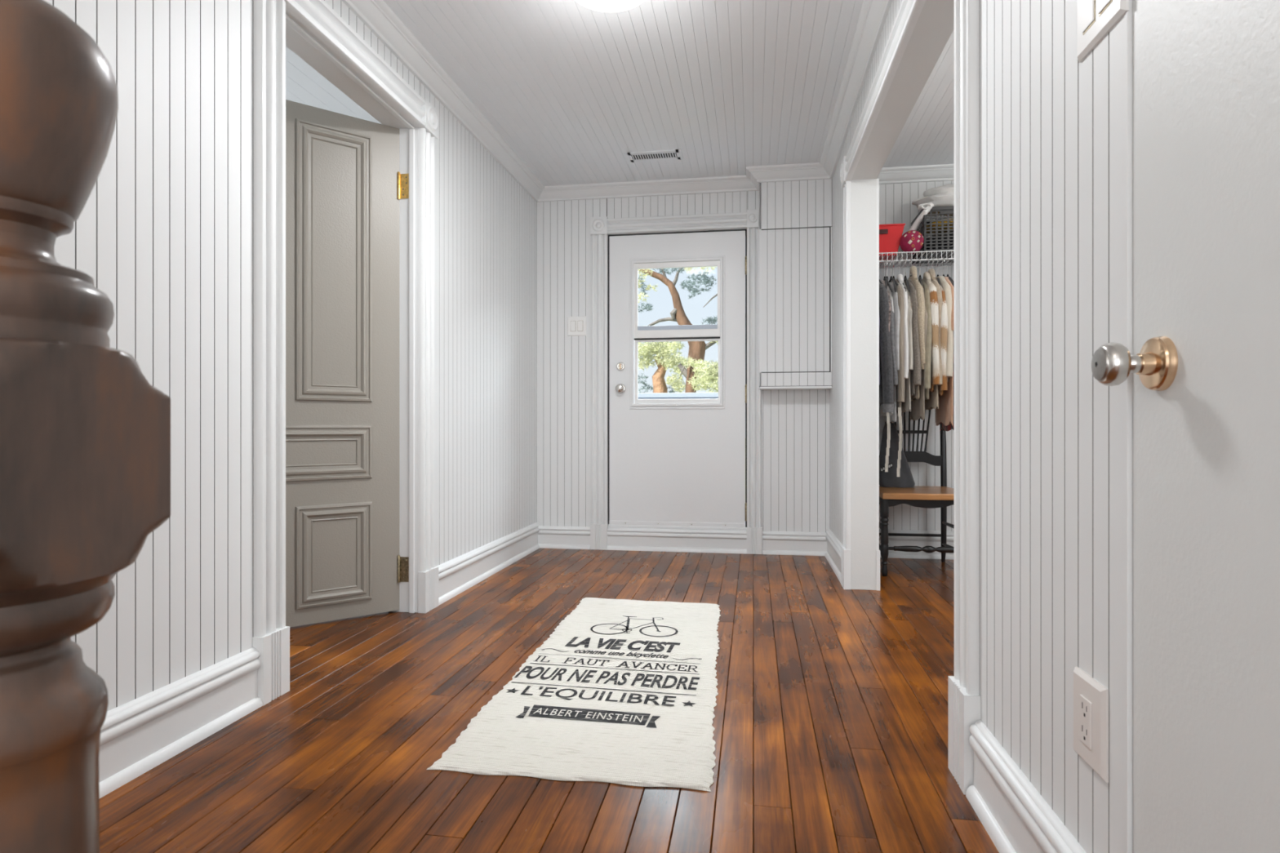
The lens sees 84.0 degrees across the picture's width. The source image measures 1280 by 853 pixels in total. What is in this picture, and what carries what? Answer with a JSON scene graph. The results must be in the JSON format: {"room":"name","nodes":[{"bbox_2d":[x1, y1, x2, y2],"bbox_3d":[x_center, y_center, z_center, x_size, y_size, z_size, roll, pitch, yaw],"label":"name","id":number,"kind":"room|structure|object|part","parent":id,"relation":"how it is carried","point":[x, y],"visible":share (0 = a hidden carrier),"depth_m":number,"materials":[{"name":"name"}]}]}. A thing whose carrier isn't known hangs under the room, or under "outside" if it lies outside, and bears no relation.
{"room":"entrance hallway","nodes":[
{"label":"entrance hallway","id":0,"kind":"room"},
{"bbox_2d":[43,0,536,711],"bbox_3d":[-1.306,-0.450,1.271,0.140,2.500,7.300,0,0,9],"label":"wall","id":1,"kind":"structure","parent":0,"point":[164,229],"depth_m":1.89,"materials":[{"name":"grey wood"}]},
{"bbox_2d":[98,522,539,798],"bbox_3d":[-1.233,0.717,1.184,0.032,0.166,7.150,0,0,9],"label":"baseboard","id":2,"kind":"structure","parent":1,"relation":"attached to","point":[139,735],"depth_m":1.81,"materials":[{"name":"white paint"}]},
{"bbox_2d":[252,0,438,706],"bbox_3d":[-1.069,-0.303,2.618,0.185,2.206,1.150,0,0,9],"label":"door frame","id":3,"kind":"structure","parent":1,"relation":"attached to","point":[312,29],"depth_m":2.36,"materials":[{"name":"white paint"}]},
{"bbox_3d":[-1.090,-0.338,2.100,0.026,1.895,0.109,0,0,9],"label":"casing","id":4,"kind":"part","parent":3,"relation":"part of","materials":[{"name":"white paint"}]},
{"bbox_3d":[-1.007,-1.341,2.604,0.032,0.118,0.906,0,0,9],"label":"head casing","id":5,"kind":"part","parent":3,"relation":"part of","materials":[{"name":"white paint"}]},
{"bbox_3d":[-0.929,-0.328,3.111,0.026,1.915,0.116,0,0,9],"label":"casing","id":6,"kind":"part","parent":3,"relation":"part of","materials":[{"name":"white paint"}]},
{"bbox_2d":[285,99,408,626],"bbox_3d":[-1.389,-0.246,2.817,0.927,2.077,0.084,0,0,-36],"label":"door","id":7,"kind":"structure","parent":1,"relation":"in","point":[345,185],"depth_m":2.92,"materials":[{"name":"grey paint"}]},
{"bbox_3d":[-1.387,0.105,2.789,0.663,0.225,0.015,0,0,-38],"label":"panel moulding","id":8,"kind":"part","parent":7,"relation":"part of","materials":[{"name":"grey paint"}]},
{"bbox_3d":[-1.243,0.521,2.901,0.298,0.410,0.015,0,0,-38],"label":"panel moulding","id":9,"kind":"part","parent":7,"relation":"part of","materials":[{"name":"grey paint"}]},
{"bbox_3d":[-1.243,-0.661,2.901,0.298,1.117,0.015,0,0,-38],"label":"panel moulding","id":10,"kind":"part","parent":7,"relation":"part of","materials":[{"name":"grey paint"}]},
{"bbox_2d":[341,0,544,202],"bbox_3d":[-1.210,-1.526,1.180,0.080,0.075,7.150,0,0,9],"label":"trim","id":11,"kind":"structure","parent":1,"relation":"attached to","point":[376,15],"depth_m":3.15,"materials":[{"name":"white paint"}]},
{"bbox_2d":[99,547,999,852],"bbox_3d":[-0.427,0.830,1.131,6.600,0.060,7.300,0,0,9],"label":"floor","id":12,"kind":"structure","parent":0,"point":[830,720],"depth_m":1.83,"materials":[{"name":"brown wood"}]},
{"bbox_2d":[0,0,170,852],"bbox_3d":[-0.401,0.265,0.443,0.132,1.070,0.132,0,0,9],"label":"newel post","id":13,"kind":"object","parent":12,"relation":"on","point":[85,436],"visible":1,"depth_m":0.42,"materials":[{"name":"brown wood"}]},
{"bbox_2d":[426,597,720,791],"bbox_3d":[-0.058,0.795,2.432,0.709,0.009,1.693,0,0,9],"label":"rug","id":14,"kind":"object","parent":12,"relation":"on","point":[621,691],"visible":1,"depth_m":2.02,"materials":[{"name":"white fabric"}]},
{"bbox_2d":[879,409,954,576],"bbox_3d":[1.570,0.281,4.009,0.497,1.041,0.574,0,0,9],"label":"dining chair","id":15,"kind":"object","parent":12,"relation":"on","point":[942,496],"visible":0.54,"depth_m":3.86,"materials":[{"name":"brown wood"}]},
{"bbox_3d":[1.309,0.593,3.807,0.045,0.414,0.045,0,0,9],"label":"leg","id":16,"kind":"part","parent":15,"relation":"part of","materials":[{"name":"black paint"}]},
{"bbox_2d":[879,422,915,487],"bbox_3d":[1.496,0.166,4.149,0.206,0.372,0.144,0,0,9],"label":"tote bag","id":17,"kind":"object","parent":15,"relation":"on","point":[890,478],"visible":0.8,"depth_m":4.11,"materials":[{"name":"grey fabric"}]},
{"bbox_3d":[1.595,0.033,4.238,0.224,0.019,0.014,0,0,9],"label":"rail","id":18,"kind":"part","parent":15,"relation":"part of","materials":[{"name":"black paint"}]},
{"bbox_3d":[1.566,0.369,3.981,0.484,0.033,0.518,0,0,9],"label":"seat","id":19,"kind":"part","parent":15,"relation":"part of","materials":[{"name":"brown wood"}]},
{"bbox_3d":[1.601,0.190,4.230,0.368,0.086,0.016,0,0,9],"label":"rail","id":20,"kind":"part","parent":15,"relation":"part of","materials":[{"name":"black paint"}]},
{"bbox_3d":[1.796,0.285,4.220,0.035,1.033,0.085,0,0,9],"label":"post","id":21,"kind":"part","parent":15,"relation":"part of","materials":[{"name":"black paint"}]},
{"bbox_2d":[285,0,954,186],"bbox_3d":[-0.464,-1.612,1.061,6.650,0.100,7.450,0,0,9],"label":"ceiling","id":22,"kind":"structure","parent":0,"point":[572,88],"depth_m":3.23,"materials":[{"name":"grey wood"}]},
{"bbox_2d":[574,0,644,12],"bbox_3d":[-0.106,-1.518,2.447,0.344,0.087,0.344,0,0,9],"label":"ceiling lamp","id":23,"kind":"object","parent":22,"relation":"attached to","point":[602,6],"visible":1,"depth_m":2.50,"materials":[{"name":"white glass"}]},
{"bbox_2d":[624,149,683,162],"bbox_3d":[0.082,-1.560,4.103,0.322,0.004,0.140,0,0,9],"label":"ceiling vent","id":24,"kind":"object","parent":22,"relation":"in","point":[676,154],"visible":1,"depth_m":4.10,"materials":[{"name":"white metal"}]},
{"bbox_2d":[536,180,954,532],"bbox_3d":[1.221,-0.450,4.489,4.200,2.500,0.150,0,0,9],"label":"wall","id":25,"kind":"structure","parent":0,"point":[795,423],"depth_m":4.61,"materials":[{"name":"grey wood"}]},
{"bbox_2d":[567,315,586,336],"bbox_3d":[-0.415,-0.659,4.668,0.128,0.128,0.010,0,0,9],"label":"light switch","id":26,"kind":"object","parent":25,"relation":"attached to","point":[576,326],"visible":1,"depth_m":4.67,"materials":[{"name":"white plastic"}]},
{"bbox_2d":[590,209,762,554],"bbox_3d":[0.234,-0.281,4.620,1.104,2.162,0.181,0,0,9],"label":"door frame","id":27,"kind":"structure","parent":25,"relation":"attached to","point":[601,228],"depth_m":4.58,"materials":[{"name":"white paint"}]},
{"bbox_3d":[-0.263,-0.307,4.638,0.102,1.895,0.022,0,0,9],"label":"casing","id":28,"kind":"part","parent":27,"relation":"part of","materials":[{"name":"white paint"}]},
{"bbox_3d":[0.233,-1.302,4.558,0.902,0.095,0.024,0,0,9],"label":"head casing","id":29,"kind":"part","parent":27,"relation":"part of","materials":[{"name":"white paint"}]},
{"bbox_3d":[0.242,0.649,4.637,0.900,0.018,0.143,0,0,9],"label":"sill","id":30,"kind":"part","parent":27,"relation":"part of","materials":[{"name":"white paint"}]},
{"bbox_3d":[0.718,-0.307,4.482,0.088,1.895,0.022,0,0,9],"label":"casing","id":31,"kind":"part","parent":27,"relation":"part of","materials":[{"name":"white paint"}]},
{"bbox_2d":[608,231,746,527],"bbox_3d":[0.237,-0.301,4.564,0.890,1.882,0.112,0,0,9],"label":"door","id":32,"kind":"structure","parent":25,"relation":"in","point":[673,462],"depth_m":4.57,"materials":[{"name":"white paint"}]},
{"bbox_3d":[-0.129,-0.247,4.600,0.062,0.062,0.068,0,0,9],"label":"knob","id":33,"kind":"part","parent":32,"relation":"part of","materials":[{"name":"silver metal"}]},
{"bbox_3d":[0.238,-0.815,4.585,0.556,0.486,0.022,0,0,9],"label":"sash","id":34,"kind":"part","parent":32,"relation":"part of","materials":[{"name":"clear glass"}]},
{"bbox_3d":[0.241,-0.356,4.600,0.556,0.415,0.022,0,0,9],"label":"sash","id":35,"kind":"part","parent":32,"relation":"part of","materials":[{"name":"clear glass"}]},
{"bbox_3d":[0.240,-0.638,4.586,0.516,0.028,0.014,0,0,9],"label":"sash rail","id":36,"kind":"part","parent":32,"relation":"part of","materials":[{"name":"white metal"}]},
{"bbox_2d":[537,525,826,555],"bbox_3d":[0.243,0.729,4.552,1.888,0.142,0.032,0,0,9],"label":"baseboard","id":37,"kind":"structure","parent":25,"relation":"attached to","point":[691,540],"depth_m":4.54,"materials":[{"name":"white paint"}]},
{"bbox_3d":[0.242,0.787,4.545,1.856,0.026,0.016,0,0,9],"label":"shoe moulding","id":38,"kind":"part","parent":37,"relation":"part of","materials":[{"name":"white paint"}]},
{"bbox_2d":[537,162,830,202],"bbox_3d":[0.228,-1.526,4.456,1.888,0.075,0.228,0,0,9],"label":"trim","id":39,"kind":"structure","parent":25,"relation":"attached to","point":[756,175],"depth_m":4.51,"materials":[{"name":"white paint"}]},
{"bbox_2d":[876,164,954,184],"bbox_3d":[2.294,-1.526,4.201,1.990,0.075,0.080,0,0,9],"label":"trim","id":40,"kind":"structure","parent":25,"relation":"attached to","point":[944,172],"depth_m":4.30,"materials":[{"name":"white paint"}]},
{"bbox_2d":[879,529,954,559],"bbox_3d":[2.298,0.717,4.225,1.990,0.166,0.032,0,0,9],"label":"baseboard","id":41,"kind":"structure","parent":25,"relation":"attached to","point":[921,541],"depth_m":4.32,"materials":[{"name":"white paint"}]},
{"bbox_3d":[2.297,0.787,4.217,1.990,0.026,0.016,0,0,9],"label":"shoe moulding","id":42,"kind":"part","parent":41,"relation":"part of","materials":[{"name":"white paint"}]},
{"bbox_2d":[879,249,954,268],"bbox_3d":[2.076,-0.822,4.070,1.580,0.311,0.406,0,0,9],"label":"wire shelf","id":43,"kind":"object","parent":25,"relation":"attached to","point":[946,251],"visible":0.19,"depth_m":4.01,"materials":[{"name":"white metal"}]},
{"bbox_2d":[884,259,888,289],"bbox_3d":[1.384,-0.824,3.982,0.016,0.220,0.423,0,0,21],"label":"clothes hanger","id":44,"kind":"object","parent":43,"relation":"hanging from","point":[886,277],"visible":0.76,"depth_m":3.96,"materials":[{"name":"silver metal"}]},
{"bbox_2d":[881,280,891,331],"bbox_3d":[1.357,-0.476,3.986,0.043,0.664,0.512,0,0,12],"label":"blouse","id":45,"kind":"object","parent":44,"relation":"hanging from","point":[882,282],"visible":0.19,"depth_m":3.75,"materials":[{"name":"grey fabric"}]},
{"bbox_2d":[879,285,902,476],"bbox_3d":[1.385,-0.256,3.981,0.087,1.044,0.479,0,0,11],"label":"robe","id":46,"kind":"object","parent":44,"relation":"hanging from","point":[887,415],"visible":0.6,"depth_m":3.76,"materials":[{"name":"white fabric"}]},
{"bbox_3d":[1.312,0.070,3.767,0.027,0.342,0.003,0,0,11],"label":"cord","id":47,"kind":"part","parent":46,"relation":"part of","materials":[{"name":"white fabric"}]},
{"bbox_3d":[1.371,0.083,3.755,0.027,0.367,0.003,0,0,11],"label":"cord","id":48,"kind":"part","parent":46,"relation":"part of","materials":[{"name":"white fabric"}]},
{"bbox_2d":[884,282,900,422],"bbox_3d":[1.401,-0.411,3.979,0.048,0.774,0.515,0,0,12],"label":"blouse","id":49,"kind":"object","parent":44,"relation":"hanging from","point":[896,311],"visible":0.29,"depth_m":3.75,"materials":[{"name":"fabric"}]},
{"bbox_2d":[889,299,897,385],"bbox_3d":[1.388,-0.466,3.981,0.062,0.584,0.509,0,0,12],"label":"jacket","id":50,"kind":"object","parent":44,"relation":"hanging from","point":[892,315],"visible":0.12,"depth_m":3.74,"materials":[{"name":"grey fabric"}]},
{"bbox_2d":[883,259,892,292],"bbox_3d":[1.372,-0.824,3.984,0.016,0.220,0.423,0,0,9],"label":"clothes hanger","id":51,"kind":"object","parent":43,"relation":"hanging from","point":[884,278],"visible":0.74,"depth_m":3.91,"materials":[{"name":"silver metal"}]},
{"bbox_2d":[879,223,905,262],"bbox_3d":[1.398,-1.063,4.159,0.247,0.170,0.245,0,0,9],"label":"storage bin","id":52,"kind":"object","parent":43,"relation":"on","point":[890,235],"visible":0.51,"depth_m":4.05,"materials":[{"name":"red plastic"}]},
{"bbox_2d":[888,259,898,285],"bbox_3d":[1.405,-0.824,3.978,0.016,0.220,0.423,0,0,6],"label":"clothes hanger","id":53,"kind":"object","parent":43,"relation":"hanging from","point":[891,277],"visible":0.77,"depth_m":3.97,"materials":[{"name":"silver metal"}]},
{"bbox_2d":[892,259,896,292],"bbox_3d":[1.418,-0.824,3.976,0.016,0.220,0.423,0,0,17],"label":"clothes hanger","id":54,"kind":"object","parent":43,"relation":"hanging from","point":[894,282],"visible":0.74,"depth_m":3.88,"materials":[{"name":"silver metal"}]},
{"bbox_2d":[890,279,905,413],"bbox_3d":[1.421,-0.444,3.976,0.049,0.739,0.500,0,0,12],"label":"cardigan","id":55,"kind":"object","parent":54,"relation":"hanging from","point":[900,387],"visible":0.29,"depth_m":3.74,"materials":[{"name":"grey fabric"}]},
{"bbox_2d":[898,259,906,291],"bbox_3d":[1.449,-0.824,3.972,0.016,0.220,0.423,0,0,11],"label":"clothes hanger","id":56,"kind":"object","parent":43,"relation":"hanging from","point":[903,283],"visible":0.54,"depth_m":3.95,"materials":[{"name":"silver metal"}]},
{"bbox_2d":[896,274,908,378],"bbox_3d":[1.446,-0.547,3.972,0.044,0.588,0.492,0,0,12],"label":"shirt","id":57,"kind":"object","parent":56,"relation":"hanging from","point":[900,277],"visible":0.42,"depth_m":3.74,"materials":[{"name":"white fabric"}]},
{"bbox_2d":[903,259,909,291],"bbox_3d":[1.480,-0.824,3.966,0.016,0.220,0.423,0,0,15],"label":"clothes hanger","id":58,"kind":"object","parent":43,"relation":"hanging from","point":[905,277],"visible":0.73,"depth_m":3.88,"materials":[{"name":"silver metal"}]},
{"bbox_2d":[897,285,913,413],"bbox_3d":[1.472,-0.428,3.968,0.041,0.699,0.478,0,0,12],"label":"sweater","id":59,"kind":"object","parent":58,"relation":"hanging from","point":[906,406],"visible":0.36,"depth_m":3.75,"materials":[{"name":"white fabric"}]},
{"bbox_2d":[899,230,924,253],"bbox_3d":[1.541,-1.044,4.032,0.132,0.132,0.134,0,0,9],"label":"ball","id":60,"kind":"object","parent":43,"relation":"on","point":[912,240],"visible":0.98,"depth_m":3.99,"materials":[{"name":"red"}]},
{"bbox_3d":[2.092,-0.969,4.170,1.580,0.009,0.201,0,0,9],"label":"rail","id":61,"kind":"part","parent":43,"relation":"part of","materials":[{"name":"white metal"}]},
{"bbox_3d":[2.045,-0.948,3.874,1.580,0.052,0.011,0,0,9],"label":"rail","id":62,"kind":"part","parent":43,"relation":"part of","materials":[{"name":"white metal"}]},
{"bbox_2d":[918,258,922,286],"bbox_3d":[1.557,-0.824,3.954,0.016,0.220,0.423,0,0,19],"label":"clothes hanger","id":63,"kind":"object","parent":43,"relation":"hanging from","point":[919,277],"visible":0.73,"depth_m":3.89,"materials":[{"name":"silver metal"}]},
{"bbox_2d":[907,266,925,400],"bbox_3d":[1.528,-0.514,3.958,0.069,0.740,0.526,0,0,12],"label":"cardigan","id":64,"kind":"object","parent":63,"relation":"hanging from","point":[913,271],"visible":0.4,"depth_m":3.73,"materials":[{"name":"beige fabric"}]},
{"bbox_2d":[910,288,928,420],"bbox_3d":[1.542,-0.413,3.957,0.040,0.760,0.509,0,0,12],"label":"sweater","id":65,"kind":"object","parent":63,"relation":"hanging from","point":[917,406],"visible":0.35,"depth_m":3.78,"materials":[{"name":"grey fabric"}]},
{"bbox_2d":[918,279,932,399],"bbox_3d":[1.564,-0.476,3.953,0.043,0.664,0.518,0,0,13],"label":"cardigan","id":66,"kind":"object","parent":63,"relation":"hanging from","point":[929,334],"visible":0.4,"depth_m":3.71,"materials":[{"name":"beige fabric"}]},
{"bbox_2d":[911,205,954,264],"bbox_3d":[1.822,-1.104,4.110,0.423,0.252,0.318,0,0,9],"label":"laundry basket","id":67,"kind":"object","parent":43,"relation":"on","point":[948,210],"visible":0.41,"depth_m":3.98,"materials":[{"name":"black plastic"}]},
{"bbox_2d":[902,183,954,254],"bbox_3d":[1.803,-1.193,4.099,0.567,0.391,0.328,0,0,9],"label":"cloth bag","id":68,"kind":"object","parent":67,"relation":"on","point":[944,195],"visible":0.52,"depth_m":4.01,"materials":[{"name":"white fabric"}]},
{"bbox_2d":[926,231,952,249],"bbox_3d":[1.822,-1.052,4.115,0.323,0.147,0.356,0,0,-44],"label":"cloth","id":69,"kind":"object","parent":67,"relation":"in","point":[939,235],"visible":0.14,"depth_m":4.03,"materials":[{"name":"grey fabric"}]},
{"bbox_2d":[918,218,952,233],"bbox_3d":[1.815,-1.154,4.118,0.380,0.062,0.275,0,0,9],"label":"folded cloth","id":70,"kind":"object","parent":69,"relation":"on","point":[939,222],"visible":0.12,"depth_m":4.06,"materials":[{"name":"brown fabric"}]},
{"bbox_3d":[1.740,-1.194,3.965,0.130,0.018,0.005,0,0,9],"label":"handle","id":71,"kind":"part","parent":67,"relation":"part of","materials":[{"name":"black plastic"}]},
{"bbox_2d":[937,257,940,285],"bbox_3d":[1.650,-0.824,3.939,0.016,0.220,0.423,0,0,20],"label":"clothes hanger","id":72,"kind":"object","parent":43,"relation":"hanging from","point":[938,278],"visible":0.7,"depth_m":3.87,"materials":[{"name":"silver metal"}]},
{"bbox_2d":[935,275,953,382],"bbox_3d":[1.661,-0.528,3.938,0.048,0.589,0.518,0,0,12],"label":"jacket","id":73,"kind":"object","parent":72,"relation":"hanging from","point":[946,287],"visible":0.29,"depth_m":3.70,"materials":[{"name":"beige fabric"}]},
{"bbox_2d":[942,257,954,287],"bbox_3d":[1.680,-0.824,3.935,0.016,0.220,0.423,0,0,5],"label":"clothes hanger","id":74,"kind":"object","parent":43,"relation":"hanging from","point":[952,282],"visible":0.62,"depth_m":3.92,"materials":[{"name":"silver metal"}]},
{"bbox_2d":[935,276,954,426],"bbox_3d":[1.683,-0.410,3.934,0.044,0.815,0.517,0,0,12],"label":"dress","id":75,"kind":"object","parent":74,"relation":"hanging from","point":[944,414],"visible":0.31,"depth_m":3.79,"materials":[{"name":"beige fabric"}]},
{"bbox_2d":[946,257,954,283],"bbox_3d":[1.702,-0.824,3.931,0.016,0.220,0.423,0,0,11],"label":"clothes hanger","id":76,"kind":"object","parent":43,"relation":"hanging from","point":[949,277],"visible":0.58,"depth_m":3.88,"materials":[{"name":"silver metal"}]},
{"bbox_2d":[939,285,954,431],"bbox_3d":[1.704,-0.386,3.931,0.040,0.825,0.519,0,0,12],"label":"shirt","id":77,"kind":"object","parent":76,"relation":"hanging from","point":[942,426],"visible":0.04,"depth_m":3.79,"materials":[{"name":"brown fabric"}]},
{"label":"clothes hanger","id":78,"kind":"object","parent":43,"relation":"hanging from","visible":0},
{"bbox_2d":[924,268,942,409],"bbox_3d":[1.612,-0.479,3.946,0.050,0.771,0.494,0,0,12],"label":"cardigan","id":79,"kind":"object","parent":78,"relation":"hanging from","point":[932,402],"visible":0.3,"depth_m":3.75,"materials":[{"name":"beige fabric"}]},
{"bbox_2d":[937,280,948,395],"bbox_3d":[1.633,-0.481,3.942,0.046,0.634,0.527,0,0,12],"label":"jacket","id":80,"kind":"object","parent":78,"relation":"hanging from","point":[944,323],"visible":0.2,"depth_m":3.70,"materials":[{"name":"white fabric"}]},
{"bbox_3d":[1.330,-0.824,3.990,0.016,0.220,0.423,0,0,5],"label":"clothes hanger","id":81,"kind":"object","parent":43,"relation":"hanging from","visible":0},
{"bbox_2d":[879,316,879,385],"bbox_3d":[1.306,-0.506,3.994,0.048,0.624,0.514,0,0,13],"label":"shirt","id":82,"kind":"object","parent":81,"relation":"hanging from","point":[879,317],"visible":0.02,"depth_m":3.77,"materials":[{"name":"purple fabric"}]},
{"bbox_2d":[879,280,893,412],"bbox_3d":[1.346,-0.444,3.987,0.088,0.738,0.541,0,0,12],"label":"coat","id":83,"kind":"object","parent":81,"relation":"hanging from","point":[886,387],"visible":0.47,"depth_m":3.74,"materials":[{"name":"grey fabric"}]},
{"bbox_2d":[829,0,1124,852],"bbox_3d":[0.696,-0.450,0.882,0.115,2.500,7.160,0,0,9],"label":"wall","id":84,"kind":"structure","parent":0,"point":[1051,123],"depth_m":1.20,"materials":[{"name":"grey"}]},
{"bbox_2d":[759,178,831,390],"bbox_3d":[0.954,-0.896,4.380,0.431,1.332,0.148,0,0,9],"label":"upper cabinet","id":85,"kind":"object","parent":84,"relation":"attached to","point":[795,217],"visible":0.9,"depth_m":4.31,"materials":[{"name":"white wood"}]},
{"bbox_3d":[0.746,-0.903,4.413,0.011,1.315,0.146,0,0,9],"label":"panel","id":86,"kind":"part","parent":85,"relation":"part of","materials":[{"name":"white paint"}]},
{"bbox_2d":[759,386,831,390],"bbox_3d":[0.954,-0.237,4.380,0.431,0.015,0.148,0,0,9],"label":"shelf","id":87,"kind":"object","parent":85,"relation":"attached to","point":[761,388],"depth_m":4.32,"materials":[{"name":"white paint"}]},
{"bbox_2d":[819,0,892,178],"bbox_3d":[0.587,-1.526,0.819,0.080,0.075,7.002,0,0,9],"label":"trim","id":88,"kind":"structure","parent":84,"relation":"attached to","point":[873,14],"depth_m":3.08,"materials":[{"name":"white paint"}]},
{"bbox_2d":[840,0,980,794],"bbox_3d":[0.936,-0.265,2.570,0.183,2.130,2.095,0,0,9],"label":"door frame","id":89,"kind":"structure","parent":84,"relation":"attached to","point":[921,30],"depth_m":2.12,"materials":[{"name":"white paint"}]},
{"bbox_3d":[1.032,-0.300,3.550,0.025,1.820,0.113,0,0,9],"label":"casing","id":90,"kind":"part","parent":89,"relation":"part of","materials":[{"name":"white paint"}]},
{"bbox_3d":[1.170,-0.302,3.528,0.013,1.815,0.110,0,0,9],"label":"casing","id":91,"kind":"part","parent":89,"relation":"part of","materials":[{"name":"white paint"}]},
{"bbox_3d":[0.882,-1.264,2.579,0.028,0.115,1.853,0,0,9],"label":"head casing","id":92,"kind":"part","parent":89,"relation":"part of","materials":[{"name":"white paint"}]},
{"bbox_3d":[0.736,-0.305,1.606,0.025,1.810,0.114,0,0,9],"label":"casing","id":93,"kind":"part","parent":89,"relation":"part of","materials":[{"name":"white paint"}]},
{"bbox_2d":[824,528,1086,852],"bbox_3d":[0.897,0.717,2.687,0.032,0.166,3.510,0,0,9],"label":"baseboard","id":94,"kind":"structure","parent":84,"relation":"attached to","point":[1015,815],"depth_m":1.33,"materials":[{"name":"white paint"}]},
{"bbox_3d":[0.888,0.787,2.680,0.016,0.026,3.494,0,0,9],"label":"shoe moulding","id":95,"kind":"part","parent":94,"relation":"part of","materials":[{"name":"white paint"}]},
{"bbox_2d":[1073,666,1108,782],"bbox_3d":[0.656,0.432,1.041,0.011,0.130,0.096,0,0,9],"label":"wall outlet","id":96,"kind":"object","parent":84,"relation":"attached to","point":[1091,697],"visible":1,"depth_m":1.02,"materials":[{"name":"white plastic"}]},
{"bbox_2d":[1080,694,1091,749],"bbox_3d":[0.653,0.432,1.041,0.003,0.068,0.033,0,0,9],"label":"receptacle","id":97,"kind":"object","parent":96,"relation":"attached to","point":[1085,700],"depth_m":1.04,"materials":[{"name":"white plastic"}]},
{"bbox_2d":[1077,0,1128,62],"bbox_3d":[0.651,-0.614,1.008,0.011,0.128,0.137,0,0,9],"label":"light switch","id":98,"kind":"object","parent":84,"relation":"attached to","point":[1095,18],"visible":1,"depth_m":1.02,"materials":[{"name":"white plastic"}]},
{"bbox_3d":[0.653,-0.614,1.032,0.003,0.072,0.037,0,0,9],"label":"rocker frame","id":99,"kind":"part","parent":98,"relation":"part of","materials":[{"name":"white plastic"}]},
{"bbox_3d":[0.645,-0.614,0.985,0.003,0.072,0.037,0,0,9],"label":"rocker frame","id":100,"kind":"part","parent":98,"relation":"part of","materials":[{"name":"white plastic"}]},
{"bbox_2d":[1091,0,1279,852],"bbox_3d":[0.594,-0.245,0.498,0.176,2.090,0.910,0,0,9],"label":"door","id":101,"kind":"structure","parent":84,"relation":"in","point":[1197,363],"depth_m":0.81,"materials":[{"name":"white paint"}]},
{"bbox_3d":[0.593,-0.077,0.879,0.044,0.054,0.054,0,0,9],"label":"knob","id":102,"kind":"part","parent":101,"relation":"part of","materials":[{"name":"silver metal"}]},
{"bbox_3d":[0.628,-0.245,0.492,0.107,2.090,0.910,0,0,9],"label":"edge trim","id":103,"kind":"part","parent":101,"relation":"part of","materials":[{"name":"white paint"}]},
{"label":"outside","id":104,"kind":"structure","parent":0,"visible":0},
{"bbox_3d":[0.270,0.860,5.511,4.800,0.080,1.530,0,0,9],"label":"deck","id":105,"kind":"object","parent":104,"visible":0},
{"bbox_2d":[638,392,718,399],"bbox_3d":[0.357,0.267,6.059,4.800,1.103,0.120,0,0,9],"label":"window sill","id":106,"kind":"structure","parent":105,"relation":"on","point":[645,395],"depth_m":6.01,"materials":[{"name":"white paint"}]},
{"bbox_3d":[0.356,-0.214,6.049,4.800,0.059,0.040,0,0,9],"label":"rail","id":107,"kind":"part","parent":106,"relation":"part of","materials":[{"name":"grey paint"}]},
{"label":"clothes hanger","id":108,"kind":"object","parent":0,"visible":0},
{"bbox_2d":[922,271,939,391],"bbox_3d":[1.593,-0.516,3.948,0.060,0.665,0.520,0,0,12],"label":"jacket","id":109,"kind":"object","parent":108,"relation":"hanging from","point":[935,362],"visible":0.37,"depth_m":3.71,"materials":[{"name":"white fabric"}]},
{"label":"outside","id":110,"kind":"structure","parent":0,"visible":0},
{"bbox_3d":[5.899,1.125,37.033,80.000,0.050,65.000,0,0,9],"label":"ground","id":111,"kind":"structure","parent":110,"visible":0},
{"bbox_2d":[638,341,687,393],"bbox_3d":[0.368,-0.444,15.075,1.622,3.088,1.020,0,0,13],"label":"foliage","id":112,"kind":"object","parent":111,"relation":"on","point":[658,378],"visible":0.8,"depth_m":14.92,"materials":[{"name":"green plant"}]},
{"bbox_2d":[637,266,718,392],"bbox_3d":[0.720,-1.180,14.046,2.836,4.611,0.773,0,0,9],"label":"pine tree","id":113,"kind":"object","parent":111,"relation":"on","point":[697,349],"visible":0.57,"depth_m":13.97,"materials":[{"name":"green plant"}]},
{"bbox_2d":[682,356,718,392],"bbox_3d":[1.311,-0.128,13.465,1.077,2.458,0.610,0,0,9],"label":"pine shrub","id":114,"kind":"object","parent":111,"relation":"on","point":[713,377],"visible":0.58,"depth_m":13.39,"materials":[{"name":"green plant"}]},
{"label":"clothes hanger","id":115,"kind":"object","parent":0,"visible":0},
{"bbox_2d":[903,280,920,395],"bbox_3d":[1.500,-0.486,3.963,0.053,0.644,0.498,0,0,12],"label":"cardigan","id":116,"kind":"object","parent":115,"relation":"hanging from","point":[915,374],"visible":0.43,"depth_m":3.73,"materials":[{"name":"beige fabric"}]}
]}

